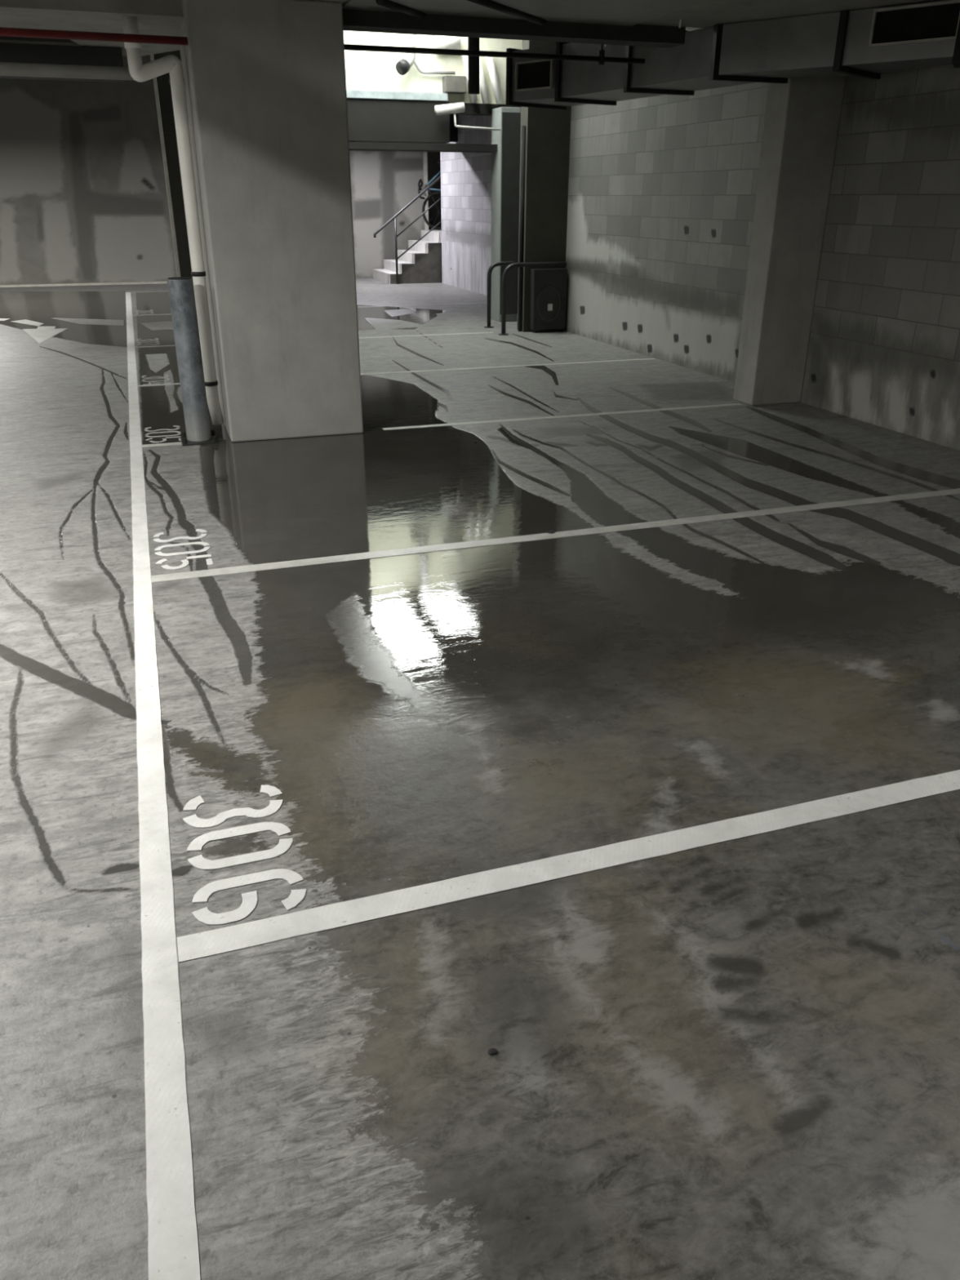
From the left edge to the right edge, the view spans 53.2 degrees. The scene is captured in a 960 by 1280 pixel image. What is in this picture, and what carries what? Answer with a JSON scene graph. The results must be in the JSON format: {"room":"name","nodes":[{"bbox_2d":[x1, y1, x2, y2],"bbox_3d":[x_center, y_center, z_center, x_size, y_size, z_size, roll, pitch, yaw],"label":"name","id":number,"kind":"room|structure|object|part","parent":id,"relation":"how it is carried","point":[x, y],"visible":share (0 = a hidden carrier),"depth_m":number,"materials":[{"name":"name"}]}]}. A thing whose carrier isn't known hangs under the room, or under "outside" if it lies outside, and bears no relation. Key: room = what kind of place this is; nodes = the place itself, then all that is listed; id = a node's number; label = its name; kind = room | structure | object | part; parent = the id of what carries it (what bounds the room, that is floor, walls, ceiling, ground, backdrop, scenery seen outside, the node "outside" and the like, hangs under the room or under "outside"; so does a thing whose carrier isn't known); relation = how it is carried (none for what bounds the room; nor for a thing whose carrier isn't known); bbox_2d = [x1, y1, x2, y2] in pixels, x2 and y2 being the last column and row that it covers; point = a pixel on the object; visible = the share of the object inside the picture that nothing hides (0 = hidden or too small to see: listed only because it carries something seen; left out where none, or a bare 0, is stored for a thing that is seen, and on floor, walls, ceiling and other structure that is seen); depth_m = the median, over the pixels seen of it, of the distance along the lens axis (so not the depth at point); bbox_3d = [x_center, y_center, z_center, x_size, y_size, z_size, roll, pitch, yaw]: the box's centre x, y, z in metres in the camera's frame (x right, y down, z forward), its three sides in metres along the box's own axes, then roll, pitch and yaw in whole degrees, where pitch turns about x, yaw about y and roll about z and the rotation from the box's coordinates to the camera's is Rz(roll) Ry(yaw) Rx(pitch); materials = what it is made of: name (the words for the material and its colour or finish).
{"room":"parking garage","nodes":[
{"label":"parking garage","id":0,"kind":"room"},
{"bbox_2d":[0,35,75,43],"bbox_3d":[-6.419,-7.669,10.464,9.150,0.200,14.200,-8,26,-17],"label":"ceiling","id":1,"kind":"structure","parent":0,"point":[2,37],"depth_m":16.54,"materials":[{"name":"concrete"}]},
{"bbox_2d":[467,37,479,94],"bbox_3d":[-0.044,-4.752,6.646,0.084,1.680,0.084,-8,26,-17],"label":"pipe","id":2,"kind":"object","parent":1,"relation":"hanging from","point":[473,42],"visible":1,"depth_m":6.90,"materials":[{"name":"black metal"}]},
{"bbox_2d":[0,62,134,80],"bbox_3d":[-4.368,-3.257,5.359,4.700,0.072,0.072,-8,26,-17],"label":"conduit","id":3,"kind":"object","parent":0,"point":[17,69],"visible":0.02,"depth_m":5.89,"materials":[{"name":"grey plastic"}]},
{"bbox_2d":[0,0,183,56],"bbox_3d":[-4.965,-3.765,5.612,7.850,0.180,2.020,-8,26,-17],"label":"ceiling","id":4,"kind":"structure","parent":0,"point":[154,17],"depth_m":5.67,"materials":[{"name":"concrete"}]},
{"bbox_2d":[0,42,124,82],"bbox_3d":[-4.308,-4.012,6.573,3.520,0.165,0.550,-8,26,-17],"label":"ceiling beam","id":5,"kind":"structure","parent":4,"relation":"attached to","point":[9,52],"depth_m":6.73,"materials":[{"name":"concrete"}]},
{"bbox_2d":[0,39,424,284],"bbox_3d":[-7.687,-8.727,17.525,13.930,4.200,0.001,-8,26,-17],"label":"wall","id":6,"kind":"structure","parent":0,"point":[83,194],"depth_m":17.90,"materials":[{"name":"grey concrete"}]},
{"bbox_2d":[422,151,428,230],"bbox_3d":[-1.114,-9.466,19.601,0.070,2.380,0.080,-8,26,-17],"label":"trim","id":7,"kind":"structure","parent":6,"relation":"attached to","point":[424,153],"depth_m":19.61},
{"bbox_2d":[346,97,449,143],"bbox_3d":[-1.879,-6.354,11.711,3.030,0.460,0.400,-8,26,-17],"label":"wall header","id":8,"kind":"structure","parent":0,"point":[369,120],"depth_m":11.78,"materials":[{"name":"concrete"}]},
{"bbox_2d":[346,89,447,101],"bbox_3d":[-1.834,-6.557,11.506,2.950,0.080,0.220,-8,26,-17],"label":"trim","id":9,"kind":"structure","parent":8,"relation":"attached to","point":[350,93],"depth_m":11.65,"materials":[{"name":"white paint"}]},
{"bbox_2d":[434,102,465,115],"bbox_3d":[-0.372,-6.535,11.792,0.374,0.154,0.110,-8,26,-17],"label":"pipe","id":10,"kind":"object","parent":8,"relation":"attached to","point":[449,108],"visible":1,"depth_m":11.76,"materials":[{"name":"white plastic"}]},
{"bbox_2d":[348,141,497,152],"bbox_3d":[-1.388,-6.158,11.955,4.050,0.080,0.450,-8,26,-17],"label":"header beam","id":11,"kind":"structure","parent":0,"point":[354,146],"depth_m":11.98,"materials":[{"name":"metal"}]},
{"bbox_2d":[343,31,521,104],"bbox_3d":[-1.085,-7.436,11.622,4.770,1.580,0.200,-8,26,-17],"label":"wall","id":12,"kind":"structure","parent":0,"point":[365,70],"depth_m":11.79,"materials":[{"name":"paint"}]},
{"bbox_2d":[413,60,455,74],"bbox_3d":[-0.566,-7.058,11.815,0.535,0.147,0.036,-8,26,-17],"label":"conduit","id":13,"kind":"object","parent":12,"relation":"attached to","point":[415,64],"visible":0.99,"depth_m":11.82,"materials":[{"name":"grey plastic"}]},
{"bbox_2d":[432,35,460,49],"bbox_3d":[-0.407,-7.315,11.721,0.311,0.190,0.170,-8,26,-17],"label":"pipe","id":14,"kind":"object","parent":12,"relation":"attached to","point":[439,42],"visible":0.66,"depth_m":11.66,"materials":[{"name":"white plastic"}]},
{"bbox_2d":[442,75,466,93],"bbox_3d":[-0.319,-6.921,11.941,0.270,0.180,0.150,-8,26,-17],"label":"junction box","id":15,"kind":"object","parent":12,"relation":"attached to","point":[451,84],"visible":0.99,"depth_m":11.88,"materials":[{"name":"white plastic"}]},
{"bbox_2d":[462,55,477,103],"bbox_3d":[-0.126,-7.005,11.945,0.208,0.550,0.090,-8,26,-17],"label":"lagged riser","id":16,"kind":"object","parent":12,"relation":"attached to","point":[473,99],"visible":0.47,"depth_m":11.90,"materials":[{"name":"white plastic"}]},
{"bbox_2d":[479,56,489,103],"bbox_3d":[0.016,-7.025,11.989,0.227,0.553,0.090,-8,26,-17],"label":"lagged riser","id":17,"kind":"object","parent":12,"relation":"attached to","point":[482,86],"visible":0.58,"depth_m":12.00,"materials":[{"name":"white plastic"}]},
{"bbox_2d":[484,56,502,104],"bbox_3d":[0.177,-7.047,12.038,0.246,0.556,0.090,-8,26,-17],"label":"lagged riser","id":18,"kind":"object","parent":12,"relation":"attached to","point":[492,73],"visible":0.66,"depth_m":12.01,"materials":[{"name":"white plastic"}]},
{"bbox_2d":[426,151,441,227],"bbox_3d":[-0.205,-10.415,21.209,3.700,4.200,0.100,-8,26,-17],"label":"wall","id":19,"kind":"structure","parent":0,"point":[433,168],"depth_m":21.06,"materials":[{"name":"concrete"}]},
{"bbox_2d":[449,114,457,142],"bbox_3d":[-1.561,-9.392,16.325,2.420,1.570,0.150,-8,26,-17],"label":"beam","id":20,"kind":"structure","parent":0,"point":[453,130],"depth_m":16.85,"materials":[{"name":"metal"}]},
{"bbox_2d":[440,115,491,295],"bbox_3d":[0.423,-7.496,14.886,0.001,4.200,7.300,-8,26,-17],"label":"wall","id":21,"kind":"structure","parent":0,"point":[465,177],"depth_m":16.91,"materials":[{"name":"white brick"}]},
{"bbox_2d":[0,278,959,1279],"bbox_3d":[-2.291,-2.115,8.227,17.000,0.001,25.300,-8,26,-17],"label":"floor","id":22,"kind":"structure","parent":0,"point":[739,1059],"depth_m":2.64,"materials":[{"name":"concrete"}]},
{"bbox_2d":[12,319,44,326],"bbox_3d":[-6.027,-4.240,12.816,0.239,0.002,0.892,-22,33,-39],"label":"arrow dash","id":23,"kind":"object","parent":22,"relation":"on","point":[24,322],"visible":1,"depth_m":12.82,"materials":[{"name":"white paint"}]},
{"bbox_2d":[22,326,67,343],"bbox_3d":[-5.380,-3.755,11.767,0.547,0.002,1.750,-8,26,-17],"label":"direction arrow","id":24,"kind":"object","parent":22,"relation":"on","point":[41,334],"visible":1,"depth_m":11.90,"materials":[{"name":"white paint"}]},
{"bbox_2d":[0,280,167,287],"bbox_3d":[-7.869,-6.776,18.267,10.300,0.035,0.140,-8,26,-17],"label":"trim","id":25,"kind":"structure","parent":22,"relation":"on","point":[158,282],"depth_m":18.29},
{"bbox_2d":[136,309,154,314],"bbox_3d":[-4.919,-4.817,14.069,0.250,0.002,0.583,-8,26,-17],"label":"bay number","id":26,"kind":"object","parent":22,"relation":"on","point":[151,311],"visible":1,"depth_m":14.12,"materials":[{"name":"white paint"}]},
{"bbox_2d":[137,337,159,345],"bbox_3d":[-3.866,-3.477,11.170,0.252,0.002,0.578,-8,26,-17],"label":"bay number","id":27,"kind":"object","parent":22,"relation":"on","point":[155,338],"visible":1,"depth_m":11.17,"materials":[{"name":"white paint"}]},
{"bbox_2d":[132,314,166,315],"bbox_3d":[-3.476,-4.830,14.103,3.110,0.002,0.074,-8,26,-17],"label":"parking line","id":28,"kind":"object","parent":22,"relation":"on","point":[147,314],"visible":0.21,"depth_m":13.74,"materials":[{"name":"white paint"}]},
{"bbox_2d":[134,345,175,347],"bbox_3d":[-3.601,-3.327,10.845,0.580,0.002,0.074,-8,26,-17],"label":"parking line","id":29,"kind":"object","parent":22,"relation":"on","point":[159,345],"visible":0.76,"depth_m":10.81,"materials":[{"name":"white paint"}]},
{"bbox_2d":[142,374,170,385],"bbox_3d":[-2.997,-2.409,8.858,0.250,0.002,0.520,-8,26,-17],"label":"bay number","id":30,"kind":"object","parent":22,"relation":"on","point":[149,383],"visible":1,"depth_m":8.83,"materials":[{"name":"white paint"}]},
{"bbox_2d":[137,382,180,386],"bbox_3d":[-2.780,-2.305,8.635,0.580,0.002,0.074,-8,26,-17],"label":"parking line","id":31,"kind":"object","parent":22,"relation":"on","point":[175,383],"visible":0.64,"depth_m":8.60,"materials":[{"name":"white paint"}]},
{"bbox_2d":[142,441,182,447],"bbox_3d":[-2.147,-1.333,6.529,0.301,0.002,0.080,-8,26,-17],"label":"parking line","id":32,"kind":"object","parent":22,"relation":"on","point":[180,442],"visible":0.95,"depth_m":6.52,"materials":[{"name":"white paint"}]},
{"bbox_2d":[144,425,181,442],"bbox_3d":[-2.254,-1.466,6.818,0.253,0.002,0.519,-8,26,-17],"label":"painted number","id":33,"kind":"object","parent":22,"relation":"on","point":[146,428],"visible":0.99,"depth_m":6.79,"materials":[{"name":"white paint"}]},
{"bbox_2d":[125,292,200,1279],"bbox_3d":[-3.032,-2.179,8.359,0.093,0.002,20.050,-8,26,-17],"label":"parking line","id":34,"kind":"object","parent":22,"relation":"on","point":[173,1254],"visible":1,"depth_m":2.10,"materials":[{"name":"white paint"}]},
{"bbox_2d":[153,49,200,345],"bbox_3d":[-3.121,-5.263,10.272,0.510,4.000,0.650,-8,26,-17],"label":"concrete column","id":35,"kind":"structure","parent":22,"relation":"on","point":[164,88],"depth_m":10.02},
{"bbox_2d":[150,53,180,276],"bbox_3d":[-3.286,-4.792,10.085,0.034,3.300,0.060,-8,26,-17],"label":"trim","id":36,"kind":"structure","parent":35,"relation":"attached to","point":[152,56],"depth_m":10.01,"materials":[{"name":"grey metal"}]},
{"bbox_2d":[153,528,213,569],"bbox_3d":[-1.427,-0.439,4.594,0.261,0.002,0.568,-8,26,-17],"label":"painted number","id":37,"kind":"object","parent":22,"relation":"on","point":[209,562],"visible":1,"depth_m":4.55,"materials":[{"name":"white paint"}]},
{"bbox_2d":[167,276,218,445],"bbox_3d":[-1.940,-1.858,6.408,0.240,1.058,0.240,-8,26,-17],"label":"bollard","id":38,"kind":"object","parent":22,"relation":"on","point":[180,289],"visible":1,"depth_m":6.35,"materials":[{"name":"metal"}]},
{"bbox_3d":[-1.941,-1.383,6.627,0.240,0.012,0.240,-8,26,-17],"label":"plate","id":39,"kind":"part","parent":38,"relation":"part of","materials":[{"name":"metal"}]},
{"bbox_2d":[182,784,306,924],"bbox_3d":[-0.618,0.538,2.480,0.273,0.002,0.558,-8,26,-17],"label":"painted number","id":40,"kind":"object","parent":22,"relation":"on","point":[249,903],"visible":1,"depth_m":2.43,"materials":[{"name":"white paint"}]},
{"bbox_2d":[177,0,363,442],"bbox_3d":[-1.404,-2.767,6.541,0.925,2.600,0.850,-8,26,-17],"label":"concrete column","id":41,"kind":"structure","parent":22,"relation":"on","point":[265,80],"depth_m":6.12,"materials":[{"name":"grey concrete"}]},
{"bbox_2d":[0,26,188,44],"bbox_3d":[-4.055,-3.160,4.846,4.970,0.057,0.042,-8,26,-17],"label":"pipe","id":42,"kind":"object","parent":41,"relation":"attached to","point":[7,32],"visible":1,"depth_m":5.41,"materials":[{"name":"red paint"}]},
{"bbox_2d":[121,16,224,425],"bbox_3d":[-1.965,-2.612,6.256,0.364,2.445,0.152,-20,31,-36],"label":"drain pipe","id":43,"kind":"object","parent":41,"relation":"attached to","point":[139,72],"visible":0.96,"depth_m":6.16,"materials":[{"name":"white plastic"}]},
{"bbox_2d":[344,44,644,65],"bbox_3d":[0.048,-4.115,6.603,2.420,0.200,0.040,-8,26,-17],"label":"pipe","id":44,"kind":"object","parent":41,"relation":"attached to","point":[601,59],"visible":0.84,"depth_m":6.64,"materials":[{"name":"black metal"}]},
{"bbox_2d":[373,230,442,284],"bbox_3d":[-1.397,-7.751,19.344,1.250,0.920,1.525,-8,26,-17],"label":"stairs","id":45,"kind":"structure","parent":22,"relation":"on","point":[421,264],"depth_m":18.84,"materials":[{"name":"paint"}]},
{"bbox_2d":[373,175,441,284],"bbox_3d":[-1.113,-8.073,18.374,1.918,2.319,0.048,-8,26,-17],"label":"handrail","id":46,"kind":"object","parent":45,"relation":"attached to","point":[394,217],"visible":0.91,"depth_m":18.32,"materials":[{"name":"metal"}]},
{"bbox_3d":[-1.611,-7.500,18.454,0.044,1.210,0.044,-8,26,-17],"label":"post","id":47,"kind":"part","parent":46,"relation":"part of","materials":[{"name":"metal"}]},
{"bbox_3d":[-1.112,-8.454,18.198,1.918,1.479,0.048,-8,26,-17],"label":"rail","id":48,"kind":"part","parent":46,"relation":"part of","materials":[{"name":"metal"}]},
{"bbox_3d":[-0.913,-8.310,18.338,1.487,1.122,0.028,-8,26,-17],"label":"rail","id":49,"kind":"part","parent":46,"relation":"part of","materials":[{"name":"metal"}]},
{"bbox_3d":[-0.914,-7.942,18.508,1.486,1.093,0.028,-8,26,-17],"label":"rail","id":50,"kind":"part","parent":46,"relation":"part of","materials":[{"name":"metal"}]},
{"bbox_3d":[-1.156,-7.449,18.695,1.250,0.918,0.014,-8,26,-17],"label":"panel","id":51,"kind":"part","parent":45,"relation":"part of","materials":[{"name":"paint"}]},
{"bbox_2d":[357,302,487,307],"bbox_3d":[-0.838,-5.260,15.044,2.550,0.002,0.067,-8,26,-17],"label":"parking line","id":52,"kind":"object","parent":22,"relation":"on","point":[472,303],"visible":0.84,"depth_m":15.05,"materials":[{"name":"white paint"}]},
{"bbox_2d":[358,332,493,337],"bbox_3d":[-1.321,-3.645,11.543,3.130,0.002,0.067,-8,26,-17],"label":"parking line","id":53,"kind":"object","parent":22,"relation":"on","point":[475,332],"visible":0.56,"depth_m":11.74,"materials":[{"name":"white paint"}]},
{"bbox_2d":[488,1048,497,1055],"bbox_3d":[0.025,0.810,1.889,0.020,0.005,0.016,-8,26,-17],"label":"scrap","id":54,"kind":"object","parent":22,"relation":"on","point":[491,1051],"visible":1,"depth_m":1.89,"materials":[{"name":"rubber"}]},
{"bbox_2d":[484,261,514,328],"bbox_3d":[0.244,-4.445,12.335,0.390,0.795,0.120,-8,26,-17],"label":"rail","id":55,"kind":"object","parent":22,"relation":"on","point":[493,265],"visible":0.99,"depth_m":12.23,"materials":[{"name":"metal"}]},
{"bbox_2d":[490,106,520,321],"bbox_3d":[0.328,-5.569,12.666,0.260,2.560,0.370,-8,26,-17],"label":"column","id":56,"kind":"structure","parent":22,"relation":"on","point":[496,113],"depth_m":12.58,"materials":[{"name":"grey concrete"}]},
{"bbox_2d":[453,113,500,130],"bbox_3d":[-0.034,-6.452,11.944,0.614,0.174,0.026,-8,26,-17],"label":"pipe","id":57,"kind":"object","parent":56,"relation":"attached to","point":[455,117],"visible":1,"depth_m":11.94,"materials":[{"name":"white plastic"}]},
{"bbox_2d":[499,111,520,314],"bbox_3d":[0.395,-5.508,12.486,0.255,2.400,0.029,-8,26,-17],"label":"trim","id":58,"kind":"structure","parent":56,"relation":"attached to","point":[510,122],"depth_m":12.39,"materials":[{"name":"grey metal"}]},
{"bbox_2d":[360,358,655,374],"bbox_3d":[0.343,-2.741,9.590,3.150,0.002,0.067,-8,26,-17],"label":"parking line","id":59,"kind":"object","parent":22,"relation":"on","point":[642,358],"visible":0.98,"depth_m":9.54,"materials":[{"name":"white paint"}]},
{"bbox_2d":[498,261,566,335],"bbox_3d":[0.640,-4.182,11.732,0.860,0.825,0.120,-8,26,-17],"label":"rail","id":60,"kind":"object","parent":22,"relation":"on","point":[509,267],"visible":1,"depth_m":11.59,"materials":[{"name":"metal"}]},
{"bbox_2d":[528,268,567,333],"bbox_3d":[0.848,-4.213,11.901,0.440,0.740,0.148,-8,26,-17],"label":"base cabinet","id":61,"kind":"object","parent":22,"relation":"on","point":[548,286],"visible":1,"depth_m":11.84,"materials":[{"name":"black metal"}]},
{"bbox_2d":[151,488,959,582],"bbox_3d":[0.995,-0.611,4.976,5.160,0.002,0.087,-8,26,-17],"label":"parking line","id":62,"kind":"object","parent":22,"relation":"on","point":[173,576],"visible":1,"depth_m":4.75,"materials":[{"name":"white paint"}]},
{"bbox_2d":[382,403,742,430],"bbox_3d":[0.711,-1.732,7.404,2.990,0.002,0.067,-8,26,-17],"label":"parking line","id":63,"kind":"object","parent":22,"relation":"on","point":[731,404],"visible":1,"depth_m":7.37,"materials":[{"name":"white paint"}]},
{"bbox_2d":[177,769,959,962],"bbox_3d":[1.768,0.351,2.894,5.160,0.002,0.084,-8,26,-17],"label":"parking line","id":64,"kind":"object","parent":22,"relation":"on","point":[220,940],"visible":1,"depth_m":2.40,"materials":[{"name":"white paint"}]},
{"bbox_2d":[733,75,845,405],"bbox_3d":[2.384,-3.167,7.420,0.470,2.600,0.280,-8,26,-17],"label":"concrete pillar","id":65,"kind":"structure","parent":22,"relation":"on","point":[802,119],"depth_m":7.32,"materials":[{"name":"grey concrete"}]},
{"bbox_2d":[449,102,520,115],"bbox_3d":[0.359,-6.866,12.422,1.720,0.120,0.200,-8,26,-17],"label":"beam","id":66,"kind":"structure","parent":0,"point":[482,109],"depth_m":12.22,"materials":[{"name":"concrete"}]},
{"bbox_2d":[342,8,685,48],"bbox_3d":[0.248,-4.056,6.356,2.400,0.100,0.200,-8,26,-17],"label":"beam","id":67,"kind":"structure","parent":0,"point":[361,20],"depth_m":6.28,"materials":[{"name":"black metal"}]},
{"bbox_2d":[516,40,571,332],"bbox_3d":[0.878,-5.873,11.370,0.770,4.200,0.230,-8,26,-17],"label":"column","id":68,"kind":"structure","parent":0,"point":[548,131],"depth_m":11.43,"materials":[{"name":"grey concrete"}]},
{"bbox_2d":[518,125,525,331],"bbox_3d":[0.509,-4.939,11.624,0.056,2.290,0.056,-8,26,-17],"label":"riser pipe","id":69,"kind":"object","parent":68,"relation":"attached to","point":[523,127],"visible":1,"depth_m":11.56,"materials":[{"name":"grey metal"}]},
{"bbox_2d":[314,0,939,27],"bbox_3d":[-1.030,-1.559,0.583,11.800,0.200,10.900,-8,26,-17],"label":"ceiling","id":70,"kind":"structure","parent":0,"point":[708,13],"depth_m":6.00,"materials":[{"name":"concrete"}]},
{"bbox_2d":[375,0,426,18],"bbox_3d":[-0.477,-3.849,5.821,0.060,0.060,0.524,11,27,22],"label":"strap","id":71,"kind":"object","parent":70,"relation":"attached to","point":[387,3],"visible":0.73,"depth_m":5.79,"materials":[{"name":"black metal"}]},
{"bbox_2d":[466,0,546,26],"bbox_3d":[0.173,-3.874,5.877,0.060,0.060,0.998,13,28,26],"label":"strap","id":72,"kind":"object","parent":70,"relation":"attached to","point":[488,3],"visible":0.7,"depth_m":5.87,"materials":[{"name":"black metal"}]},
{"bbox_2d":[342,0,707,26],"bbox_3d":[0.323,-3.726,5.542,1.980,0.013,1.490,-8,26,-17],"label":"ceiling panel","id":73,"kind":"object","parent":70,"relation":"attached to","point":[613,12],"visible":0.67,"depth_m":5.88,"materials":[{"name":"concrete"}]},
{"bbox_2d":[506,0,959,110],"bbox_3d":[1.657,-4.326,7.101,0.881,0.430,4.087,-17,30,-33],"label":"air duct","id":74,"kind":"object","parent":70,"relation":"attached to","point":[869,43],"visible":0.95,"depth_m":6.46,"materials":[{"name":"metal"}]},
{"bbox_2d":[517,60,550,88],"bbox_3d":[0.469,-4.820,8.180,0.377,0.190,0.006,22,32,39],"label":"grille","id":75,"kind":"object","parent":74,"relation":"attached to","point":[531,74],"depth_m":8.18,"materials":[{"name":"black metal"}]},
{"bbox_3d":[0.462,-4.817,8.173,0.405,0.218,0.029,22,32,39],"label":"vent frame","id":76,"kind":"part","parent":74,"relation":"part of","materials":[{"name":"grey metal"}]},
{"bbox_3d":[2.625,-3.712,5.775,0.526,0.198,0.029,20,31,36],"label":"vent frame","id":77,"kind":"part","parent":74,"relation":"part of","materials":[{"name":"grey metal"}]},
{"bbox_2d":[872,3,959,44],"bbox_3d":[2.632,-3.716,5.782,0.498,0.170,0.006,20,31,36],"label":"grille","id":78,"kind":"object","parent":74,"relation":"attached to","point":[913,23],"depth_m":5.77,"materials":[{"name":"black metal"}]},
{"bbox_2d":[563,26,959,450],"bbox_3d":[3.536,-2.770,4.654,0.001,4.200,15.950,-8,26,-17],"label":"wall","id":79,"kind":"structure","parent":0,"point":[662,189],"depth_m":7.76,"materials":[{"name":"grey concrete"}]},
{"bbox_3d":[0.413,-8.533,20.449,3.070,0.420,3.080,-8,26,-17],"label":"floor","id":80,"kind":"structure","parent":0,"visible":0},
{"bbox_2d":[417,159,441,230],"bbox_3d":[-0.543,-9.140,19.534,1.577,1.434,0.380,-8,26,-17],"label":"bicycle","id":81,"kind":"object","parent":80,"relation":"on","point":[431,195],"visible":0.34,"depth_m":19.41,"materials":[{"name":"metal"}]},
{"bbox_3d":[-0.603,-9.359,19.399,1.017,0.558,0.034,-8,26,-17],"label":"frame","id":82,"kind":"part","parent":81,"relation":"part of","materials":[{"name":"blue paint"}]},
{"bbox_3d":[-0.106,-10.178,15.921,6.650,0.200,9.450,-8,26,-17],"label":"ceiling","id":83,"kind":"structure","parent":0,"visible":0},
{"bbox_2d":[395,33,415,75],"bbox_3d":[-0.889,-7.365,11.407,0.150,1.127,0.300,15,28,28],"label":"pipe","id":84,"kind":"object","parent":83,"relation":"attached to","point":[403,65],"visible":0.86,"depth_m":11.53,"materials":[{"name":"grey plastic"}]}
]}

